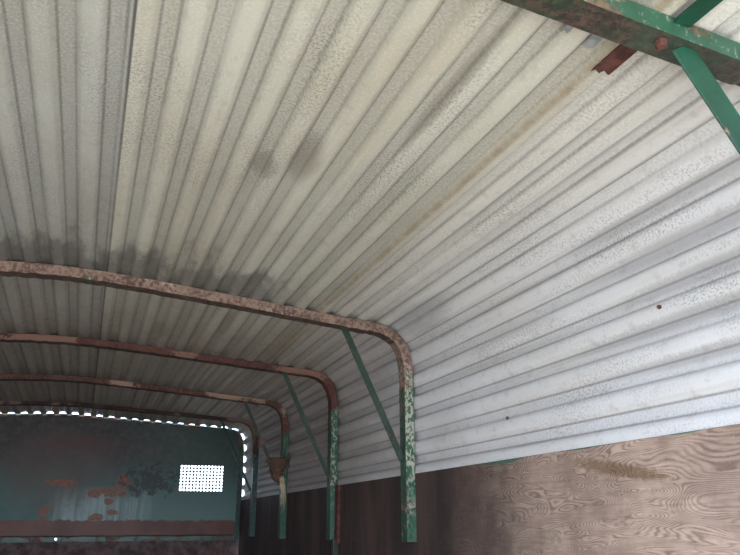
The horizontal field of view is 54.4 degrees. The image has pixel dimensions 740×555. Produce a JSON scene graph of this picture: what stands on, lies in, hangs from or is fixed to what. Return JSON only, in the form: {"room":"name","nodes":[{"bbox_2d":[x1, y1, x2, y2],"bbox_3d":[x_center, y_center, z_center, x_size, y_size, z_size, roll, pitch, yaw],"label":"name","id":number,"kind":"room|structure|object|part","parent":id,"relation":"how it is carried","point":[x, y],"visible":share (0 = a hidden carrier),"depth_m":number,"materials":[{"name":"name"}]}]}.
{"room":"farm building","nodes":[
{"label":"farm building","id":0,"kind":"room"},
{"bbox_2d":[0,413,243,554],"bbox_3d":[-1.977,1.897,4.395,2.360,2.111,0.042,7,-20,-20],"label":"wall","id":1,"kind":"structure","parent":0,"point":[97,485],"depth_m":4.70,"materials":[{"name":"green metal"}]},
{"bbox_3d":[-1.975,1.628,4.479,2.260,0.034,0.026,7,-20,-20],"label":"cross rail","id":2,"kind":"part","parent":1,"relation":"part of","materials":[{"name":"green metal"}]},
{"bbox_2d":[179,465,223,491],"bbox_3d":[-1.149,1.370,4.912,0.294,0.174,0.002,7,-20,-20],"label":"air vent","id":3,"kind":"object","parent":1,"relation":"in","point":[180,467],"depth_m":4.91,"materials":[{"name":"white metal"}]},
{"bbox_2d":[0,0,688,425],"bbox_3d":[-1.049,0.093,2.435,1.710,0.110,5.206,7,-20,-20],"label":"ceiling","id":4,"kind":"structure","parent":0,"point":[282,152],"depth_m":1.47,"materials":[{"name":"metal"}]},
{"bbox_2d":[0,401,258,536],"bbox_3d":[-1.805,1.109,4.181,2.326,0.761,0.051,7,-20,-20],"label":"hoop","id":5,"kind":"object","parent":4,"relation":"attached to","point":[255,448],"visible":1,"depth_m":4.49},
{"bbox_3d":[-0.733,1.377,4.520,0.032,0.468,0.048,7,-20,-20],"label":"post","id":6,"kind":"part","parent":5,"relation":"part of","materials":[{"name":"green metal"}]},
{"bbox_2d":[0,374,288,538],"bbox_3d":[-1.538,0.871,3.522,2.326,0.783,0.051,7,-20,-20],"label":"hoop","id":7,"kind":"object","parent":4,"relation":"attached to","point":[280,410],"visible":0.98,"depth_m":3.81},
{"bbox_2d":[266,455,290,508],"bbox_3d":[-0.490,1.099,3.856,0.150,0.285,0.134,7,-20,-20],"label":"nest","id":8,"kind":"object","parent":7,"relation":"attached to","point":[277,465],"visible":1,"depth_m":3.85,"materials":[{"name":"soil"}]},
{"bbox_3d":[-0.466,1.150,3.857,0.032,0.468,0.048,7,-20,-20],"label":"post","id":9,"kind":"part","parent":7,"relation":"part of","materials":[{"name":"green metal"}]},
{"bbox_2d":[0,333,340,554],"bbox_3d":[-1.228,0.715,2.716,2.326,1.015,0.090,7,-20,-20],"label":"hoop","id":10,"kind":"object","parent":4,"relation":"attached to","point":[331,470],"visible":1,"depth_m":3.07},
{"bbox_3d":[-0.163,0.888,3.108,0.032,0.460,0.048,7,-20,-20],"label":"post","id":11,"kind":"part","parent":10,"relation":"part of","materials":[{"name":"green metal"}]},
{"bbox_2d":[0,260,416,541],"bbox_3d":[-0.947,0.346,2.062,2.326,0.795,0.051,7,-20,-20],"label":"hoop","id":12,"kind":"object","parent":4,"relation":"attached to","point":[405,452],"visible":1,"depth_m":2.37},
{"bbox_3d":[0.125,0.638,2.393,0.032,0.452,0.048,7,-20,-20],"label":"post","id":13,"kind":"part","parent":12,"relation":"part of","materials":[{"name":"green metal"}]},
{"bbox_2d":[501,0,739,154],"bbox_3d":[-0.375,-0.143,0.640,2.346,0.795,0.048,7,-20,-20],"label":"support frame","id":14,"kind":"object","parent":4,"relation":"attached to","point":[706,57],"visible":1,"depth_m":1.01,"materials":[{"name":"green paint"}]},
{"bbox_2d":[674,0,722,26],"bbox_3d":[0.561,-0.461,0.713,0.029,0.006,0.681,7,-20,-20],"label":"purlin","id":15,"kind":"object","parent":14,"relation":"attached to","point":[698,9],"visible":1,"depth_m":0.99,"materials":[{"name":"green paint"}]},
{"bbox_2d":[202,0,739,554],"bbox_3d":[-0.115,1.215,2.425,0.370,2.113,5.206,7,-20,-20],"label":"wall","id":16,"kind":"structure","parent":0,"point":[569,324],"depth_m":1.64,"materials":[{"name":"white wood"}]},
{"bbox_3d":[0.048,1.488,2.397,0.015,1.578,5.206,7,-20,-20],"label":"plywood panel","id":17,"kind":"part","parent":16,"relation":"part of","materials":[{"name":"brown wood"}]}
]}

